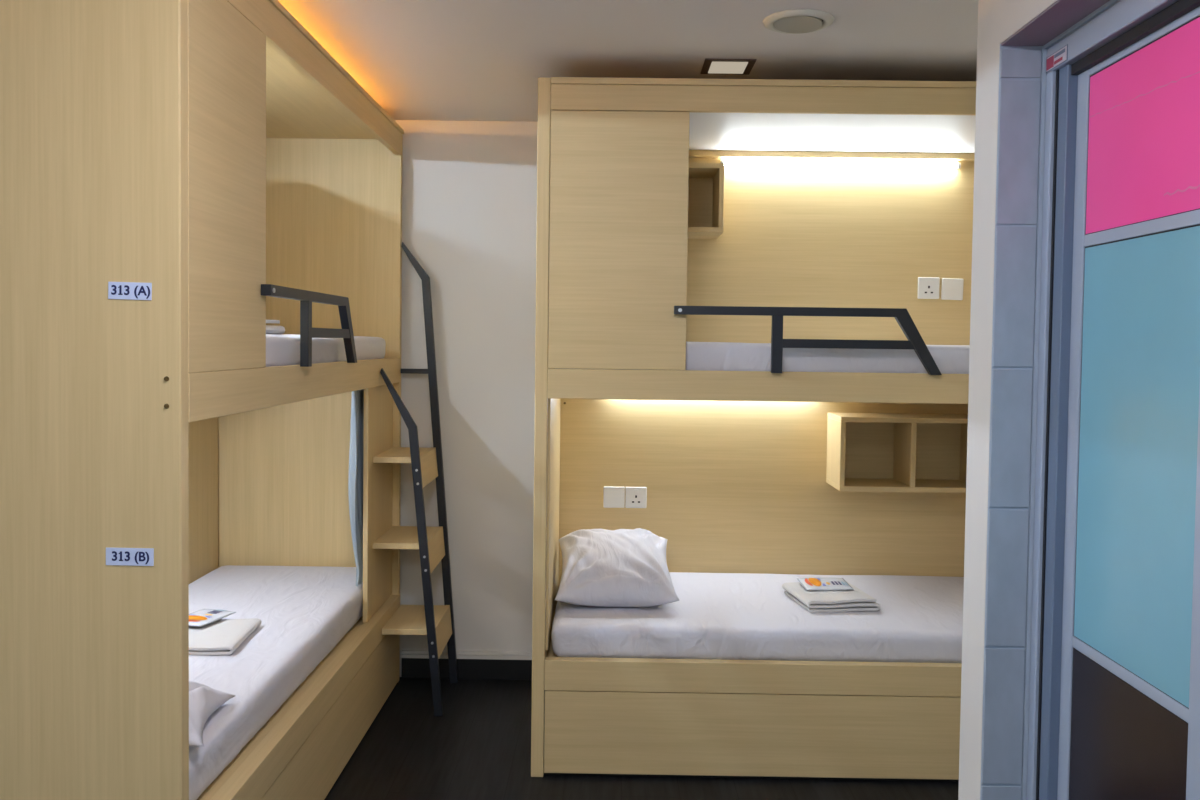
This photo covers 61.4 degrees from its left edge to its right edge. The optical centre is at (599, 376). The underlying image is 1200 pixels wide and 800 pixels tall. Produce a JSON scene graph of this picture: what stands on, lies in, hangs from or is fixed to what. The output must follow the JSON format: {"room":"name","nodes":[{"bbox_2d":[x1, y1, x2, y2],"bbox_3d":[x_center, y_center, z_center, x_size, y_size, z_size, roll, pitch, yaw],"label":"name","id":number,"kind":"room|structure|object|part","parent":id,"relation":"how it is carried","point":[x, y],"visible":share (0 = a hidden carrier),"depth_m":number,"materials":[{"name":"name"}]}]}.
{"room":"dormitory","nodes":[
{"label":"dormitory","id":0,"kind":"room"},
{"bbox_2d":[395,120,537,676],"bbox_3d":[0.092,0.111,4.189,3.590,2.290,0.100,1,2,1],"label":"wall","id":1,"kind":"structure","parent":0,"point":[469,188],"depth_m":4.14,"materials":[{"name":"white paint"}]},
{"bbox_2d":[401,658,531,679],"bbox_3d":[-0.518,1.207,4.176,0.606,0.086,0.012,1,2,1],"label":"baseboard","id":2,"kind":"structure","parent":1,"relation":"attached to","point":[411,667],"depth_m":4.17,"materials":[{"name":"black"}]},
{"bbox_2d":[401,650,531,659],"bbox_3d":[-0.517,1.150,4.169,0.606,0.028,0.022,1,2,1],"label":"trim","id":3,"kind":"structure","parent":1,"relation":"attached to","point":[498,655],"depth_m":4.16,"materials":[{"name":"white paint"}]},
{"bbox_2d":[278,0,977,121],"bbox_3d":[0.079,-0.972,1.233,3.590,0.080,5.933,1,2,1],"label":"ceiling","id":4,"kind":"structure","parent":0,"point":[428,60],"depth_m":3.01,"materials":[{"name":"white paint"}]},
{"bbox_2d":[700,58,756,74],"bbox_3d":[0.410,-0.994,3.244,0.160,0.007,0.170,1,2,1],"label":"recessed light","id":5,"kind":"object","parent":4,"relation":"in","point":[710,66],"visible":1,"depth_m":3.23,"materials":[{"name":"brown"}]},
{"bbox_3d":[0.410,-0.994,3.244,0.114,0.006,0.130,1,2,1],"label":"fixture panel","id":6,"kind":"part","parent":5,"relation":"part of","materials":[{"name":"white plastic"}]},
{"bbox_2d":[763,9,834,33],"bbox_3d":[0.546,-0.970,2.778,0.194,0.019,0.194,1,2,1],"label":"ceiling vent","id":7,"kind":"object","parent":4,"relation":"in","point":[795,21],"visible":1,"depth_m":2.75,"materials":[{"name":"beige plastic"}]},
{"bbox_2d":[324,677,958,799],"bbox_3d":[0.049,1.396,1.315,3.590,0.080,5.933,1,2,1],"label":"floor","id":8,"kind":"structure","parent":0,"point":[479,748],"depth_m":3.28,"materials":[{"name":"plastic"}]},
{"bbox_2d":[0,0,403,799],"bbox_3d":[-1.186,0.159,3.054,0.791,2.242,2.116,1,2,1],"label":"bunk bed","id":9,"kind":"object","parent":8,"relation":"on","point":[215,155],"visible":0.9,"depth_m":2.02,"materials":[{"name":"brown wood"}]},
{"bbox_3d":[-1.210,0.195,2.021,0.762,2.240,0.040,1,2,1],"label":"panel","id":10,"kind":"part","parent":9,"relation":"part of","materials":[{"name":"brown wood"}]},
{"bbox_2d":[106,547,153,565],"bbox_3d":[-0.932,0.357,2.002,0.095,0.035,0.002,1,2,1],"label":"number label","id":11,"kind":"object","parent":9,"relation":"attached to","point":[114,556],"visible":1,"depth_m":2.00,"materials":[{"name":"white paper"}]},
{"bbox_2d":[108,282,151,299],"bbox_3d":[-0.924,-0.168,1.984,0.086,0.034,0.002,2,2,0],"label":"number label","id":12,"kind":"object","parent":9,"relation":"attached to","point":[116,290],"visible":1,"depth_m":1.98,"materials":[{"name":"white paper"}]},
{"bbox_3d":[-0.830,-0.419,2.244,0.020,0.808,0.457,1,2,1],"label":"privacy panel","id":13,"kind":"part","parent":9,"relation":"part of","materials":[{"name":"brown wood"}]},
{"bbox_2d":[189,565,362,799],"bbox_3d":[-1.215,0.861,3.083,0.675,0.134,2.021,1,2,1],"label":"mattress","id":14,"kind":"object","parent":9,"relation":"on","point":[304,612],"visible":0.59,"depth_m":3.11,"materials":[{"name":"white fabric"}]},
{"bbox_2d":[189,681,234,746],"bbox_3d":[-1.179,0.759,2.311,0.598,0.139,0.370,0,2,-9],"label":"pillow","id":15,"kind":"object","parent":14,"relation":"on","point":[204,700],"visible":0.18,"depth_m":2.37,"materials":[{"name":"white fabric"}]},
{"bbox_2d":[189,618,260,654],"bbox_3d":[-1.202,0.783,3.050,0.273,0.025,0.301,1,2,-3],"label":"folded towel","id":16,"kind":"object","parent":14,"relation":"on","point":[221,636],"visible":0.59,"depth_m":3.02,"materials":[{"name":"white fabric"}]},
{"bbox_2d":[189,609,235,626],"bbox_3d":[-1.249,0.756,3.170,0.124,0.020,0.176,1,2,17],"label":"sachet","id":17,"kind":"object","parent":16,"relation":"on","point":[202,617],"visible":0.81,"depth_m":3.16,"materials":[{"name":"white"}]},
{"bbox_3d":[-0.829,0.008,3.052,0.025,0.099,2.042,1,2,1],"label":"rail","id":18,"kind":"part","parent":9,"relation":"part of","materials":[{"name":"brown wood"}]},
{"bbox_3d":[-0.845,0.966,3.085,0.046,0.090,2.041,1,2,1],"label":"rail","id":19,"kind":"part","parent":9,"relation":"part of","materials":[{"name":"brown wood"}]},
{"bbox_3d":[-0.804,-0.134,2.860,0.025,0.207,0.840,1,2,1],"label":"guard rail","id":20,"kind":"part","parent":9,"relation":"part of","materials":[{"name":"black metal"}]},
{"bbox_3d":[-1.191,0.131,4.096,0.762,2.225,0.030,1,2,1],"label":"panel","id":21,"kind":"part","parent":9,"relation":"part of","materials":[{"name":"brown wood"}]},
{"bbox_3d":[-1.190,-0.927,3.023,0.756,0.018,2.042,1,2,1],"label":"panel","id":22,"kind":"part","parent":9,"relation":"part of","materials":[{"name":"brown wood"}]},
{"bbox_2d":[266,334,385,366],"bbox_3d":[-1.200,-0.073,3.015,0.710,0.115,1.947,1,2,1],"label":"mattress","id":23,"kind":"object","parent":9,"relation":"on","point":[281,349],"visible":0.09,"depth_m":3.07,"materials":[{"name":"white fabric"}]},
{"bbox_2d":[266,320,284,333],"bbox_3d":[-1.100,-0.148,2.957,0.273,0.045,0.264,1,2,1],"label":"folded towel","id":24,"kind":"object","parent":23,"relation":"on","point":[270,329],"visible":0.12,"depth_m":3.01,"materials":[{"name":"white fabric"}]},
{"bbox_3d":[-0.835,1.143,3.091,0.017,0.256,2.037,1,2,1],"label":"drawer","id":25,"kind":"part","parent":9,"relation":"part of","materials":[{"name":"brown wood"}]},
{"bbox_3d":[-0.851,0.460,3.881,0.018,0.862,0.418,1,2,1],"label":"privacy panel","id":26,"kind":"part","parent":9,"relation":"part of","materials":[{"name":"brown wood"}]},
{"bbox_2d":[373,242,457,715],"bbox_3d":[-0.706,0.361,3.914,0.268,1.791,0.392,1,2,1],"label":"ladder","id":27,"kind":"object","parent":9,"relation":"attached to","point":[436,622],"visible":1,"depth_m":3.89,"materials":[{"name":"black"}]},
{"bbox_3d":[-0.697,0.616,3.739,0.240,1.292,0.018,1,2,1],"label":"ladder rail","id":28,"kind":"part","parent":27,"relation":"part of","materials":[{"name":"black"}]},
{"bbox_3d":[-0.690,0.354,4.098,0.240,1.791,0.022,1,2,1],"label":"ladder rail","id":29,"kind":"part","parent":27,"relation":"part of","materials":[{"name":"black metal"}]},
{"bbox_3d":[-0.898,0.040,3.052,0.016,0.016,2.030,1,2,1],"label":"curtain rod","id":30,"kind":"object","parent":9,"relation":"attached to","visible":0},
{"bbox_2d":[348,389,363,585],"bbox_3d":[-0.890,0.402,3.819,0.037,0.735,0.380,1,2,1],"label":"curtain","id":31,"kind":"object","parent":30,"relation":"hanging from","point":[355,477],"visible":0.43,"depth_m":3.68,"materials":[{"name":"grey fabric"}]},
{"bbox_2d":[531,77,975,781],"bbox_3d":[0.756,0.171,3.647,1.920,2.226,0.968,1,2,1],"label":"bunk bed","id":32,"kind":"object","parent":8,"relation":"on","point":[732,465],"visible":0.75,"depth_m":3.24,"materials":[{"name":"brown wood"}]},
{"bbox_3d":[-0.184,0.158,3.671,0.040,2.226,0.938,1,2,1],"label":"panel","id":33,"kind":"part","parent":32,"relation":"part of","materials":[{"name":"brown wood"}]},
{"bbox_2d":[603,486,624,507],"bbox_3d":[0.057,0.488,4.086,0.086,0.086,0.009,1,2,1],"label":"blank plate","id":34,"kind":"object","parent":32,"relation":"attached to","point":[613,496],"visible":1,"depth_m":4.08,"materials":[{"name":"white plastic"}]},
{"bbox_3d":[0.058,-0.428,3.190,0.436,0.810,0.020,1,2,1],"label":"privacy panel","id":35,"kind":"part","parent":32,"relation":"part of","materials":[{"name":"brown wood"}]},
{"bbox_2d":[625,487,646,507],"bbox_3d":[0.146,0.489,4.084,0.086,0.086,0.011,1,2,1],"label":"socket plate","id":36,"kind":"object","parent":32,"relation":"attached to","point":[635,497],"visible":1,"depth_m":4.08,"materials":[{"name":"white plastic"}]},
{"bbox_2d":[688,163,723,238],"bbox_3d":[0.207,-0.682,3.929,0.524,0.260,0.240,1,2,1],"label":"box shelf","id":37,"kind":"object","parent":32,"relation":"attached to","point":[706,180],"visible":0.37,"depth_m":4.00,"materials":[{"name":"brown wood"}]},
{"bbox_3d":[0.745,1.151,3.237,1.846,0.266,0.019,1,2,1],"label":"drawer","id":38,"kind":"part","parent":32,"relation":"part of","materials":[{"name":"brown wood"}]},
{"bbox_3d":[0.747,0.967,3.239,1.850,0.097,0.038,1,2,1],"label":"rail","id":39,"kind":"part","parent":32,"relation":"part of","materials":[{"name":"brown wood"}]},
{"bbox_2d":[551,572,963,662],"bbox_3d":[0.754,0.863,3.677,1.826,0.119,0.828,1,2,1],"label":"mattress","id":40,"kind":"object","parent":32,"relation":"on","point":[719,616],"visible":0.59,"depth_m":3.31,"materials":[{"name":"white fabric"}]},
{"bbox_2d":[554,528,679,606],"bbox_3d":[0.055,0.689,3.685,0.426,0.226,0.513,1,2,-1],"label":"pillow","id":41,"kind":"object","parent":40,"relation":"on","point":[601,567],"visible":1,"depth_m":3.51,"materials":[{"name":"white fabric"}]},
{"bbox_2d":[782,581,879,612],"bbox_3d":[0.824,0.786,3.622,0.267,0.043,0.273,0,2,-8],"label":"folded towel","id":42,"kind":"object","parent":40,"relation":"on","point":[813,601],"visible":0.8,"depth_m":3.52,"materials":[{"name":"white fabric"}]},
{"bbox_2d":[797,578,853,589],"bbox_3d":[0.819,0.754,3.675,0.176,0.024,0.123,1,2,-5],"label":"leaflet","id":43,"kind":"object","parent":42,"relation":"on","point":[807,583],"visible":1,"depth_m":3.65,"materials":[{"name":"white paper"}]},
{"bbox_3d":[0.759,0.034,3.200,1.850,0.094,0.027,1,2,1],"label":"rail","id":44,"kind":"part","parent":32,"relation":"part of","materials":[{"name":"brown wood"}]},
{"bbox_2d":[555,341,969,373],"bbox_3d":[0.764,-0.062,3.640,1.829,0.119,0.840,1,2,1],"label":"mattress","id":45,"kind":"object","parent":32,"relation":"on","point":[709,356],"visible":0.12,"depth_m":3.23,"materials":[{"name":"white fabric"}]},
{"bbox_3d":[0.765,0.173,4.082,1.850,2.190,0.018,1,2,1],"label":"panel","id":46,"kind":"part","parent":32,"relation":"part of","materials":[{"name":"brown wood"}]},
{"bbox_3d":[0.651,-0.114,3.169,0.840,0.207,0.025,1,2,1],"label":"guard rail","id":47,"kind":"part","parent":32,"relation":"part of","materials":[{"name":"black metal"}]},
{"bbox_3d":[0.774,-0.892,3.606,1.850,0.020,0.860,1,2,1],"label":"panel","id":48,"kind":"part","parent":32,"relation":"part of","materials":[{"name":"white laminate"}]},
{"bbox_2d":[720,160,960,168],"bbox_3d":[0.956,-0.846,4.021,0.951,0.024,0.029,1,2,1],"label":"strip light","id":49,"kind":"object","parent":32,"relation":"attached to","point":[739,163],"visible":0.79,"depth_m":4.01,"materials":[{"name":"white plastic"}]},
{"bbox_2d":[826,413,967,492],"bbox_3d":[1.191,0.294,3.953,0.554,0.283,0.240,1,2,1],"label":"box shelf","id":50,"kind":"object","parent":32,"relation":"attached to","point":[868,452],"visible":0.8,"depth_m":4.05,"materials":[{"name":"brown wood"}]},
{"bbox_2d":[917,277,939,298],"bbox_3d":[1.317,-0.355,4.044,0.086,0.086,0.011,1,2,1],"label":"socket plate","id":51,"kind":"object","parent":32,"relation":"attached to","point":[928,287],"visible":1,"depth_m":4.04,"materials":[{"name":"white plastic"}]},
{"bbox_2d":[941,278,963,299],"bbox_3d":[1.411,-0.350,4.044,0.086,0.086,0.009,2,2,0],"label":"blank plate","id":52,"kind":"object","parent":32,"relation":"attached to","point":[952,288],"visible":1,"depth_m":4.04,"materials":[{"name":"white plastic"}]},
{"bbox_2d":[958,0,1118,799],"bbox_3d":[1.327,0.256,0.465,0.849,2.290,4.136,1,2,1],"label":"wall partition","id":53,"kind":"structure","parent":0,"point":[998,20],"depth_m":2.45,"materials":[{"name":"white paint"}]},
{"bbox_2d":[980,44,1052,799],"bbox_3d":[0.987,0.277,2.389,0.134,2.106,0.008,1,2,1],"label":"wall","id":54,"kind":"structure","parent":53,"relation":"attached to","point":[1019,66],"depth_m":2.38,"materials":[{"name":"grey tile"}]},
{"bbox_2d":[1001,0,1109,45],"bbox_3d":[0.978,-0.744,1.533,0.104,0.006,1.632,1,2,1],"label":"trim","id":55,"kind":"structure","parent":53,"relation":"attached to","point":[1061,15],"depth_m":2.18,"materials":[{"name":"grey"}]},
{"bbox_2d":[1021,0,1119,799],"bbox_3d":[1.013,0.309,1.571,0.009,2.100,1.637,1,2,1],"label":"trim","id":56,"kind":"structure","parent":53,"relation":"attached to","point":[1110,3],"depth_m":2.37,"materials":[{"name":"grey blue aluminium"}]},
{"bbox_2d":[1026,0,1199,799],"bbox_3d":[1.063,0.313,1.567,0.094,2.092,1.627,1,2,1],"label":"door","id":57,"kind":"structure","parent":53,"relation":"in","point":[1114,687],"depth_m":2.06,"materials":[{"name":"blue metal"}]},
{"bbox_2d":[1046,44,1067,72],"bbox_3d":[1.035,-0.720,2.289,0.002,0.035,0.109,1,2,1],"label":"sticker","id":58,"kind":"object","parent":57,"relation":"attached to","point":[1060,56],"visible":1,"depth_m":2.28,"materials":[{"name":"white plastic"}]},
{"bbox_2d":[1054,48,1064,58],"bbox_3d":[1.034,-0.727,2.272,0.001,0.008,0.054,1,2,1],"label":"print","id":59,"kind":"object","parent":58,"relation":"on","point":[1060,54],"depth_m":2.27,"materials":[{"name":"white paper"}]},
{"bbox_3d":[1.064,-0.703,1.532,0.070,0.058,1.626,1,2,1],"label":"header rail","id":60,"kind":"part","parent":57,"relation":"part of","materials":[{"name":"grey metal"}]},
{"bbox_3d":[1.056,0.928,2.041,0.008,0.627,0.449,1,2,1],"label":"glazing panel","id":61,"kind":"part","parent":57,"relation":"part of","materials":[{"name":"brown glass"}]},
{"bbox_3d":[1.066,0.600,2.029,0.026,0.024,0.456,1,2,1],"label":"rail","id":62,"kind":"part","parent":57,"relation":"part of","materials":[{"name":"grey metal"}]},
{"bbox_3d":[1.065,0.155,2.014,0.008,0.861,0.449,1,2,1],"label":"glazing panel","id":63,"kind":"part","parent":57,"relation":"part of","materials":[{"name":"blue glass"}]},
{"bbox_3d":[1.077,-0.291,1.998,0.026,0.026,0.456,1,2,1],"label":"rail","id":64,"kind":"part","parent":57,"relation":"part of","materials":[{"name":"grey metal"}]},
{"bbox_3d":[1.073,-0.477,1.992,0.008,0.342,0.449,1,2,1],"label":"glazing panel","id":65,"kind":"part","parent":57,"relation":"part of","materials":[{"name":"pink glass"}]},
{"bbox_3d":[1.082,-0.664,1.986,0.026,0.027,0.456,1,2,1],"label":"rail","id":66,"kind":"part","parent":57,"relation":"part of","materials":[{"name":"grey metal"}]}
]}

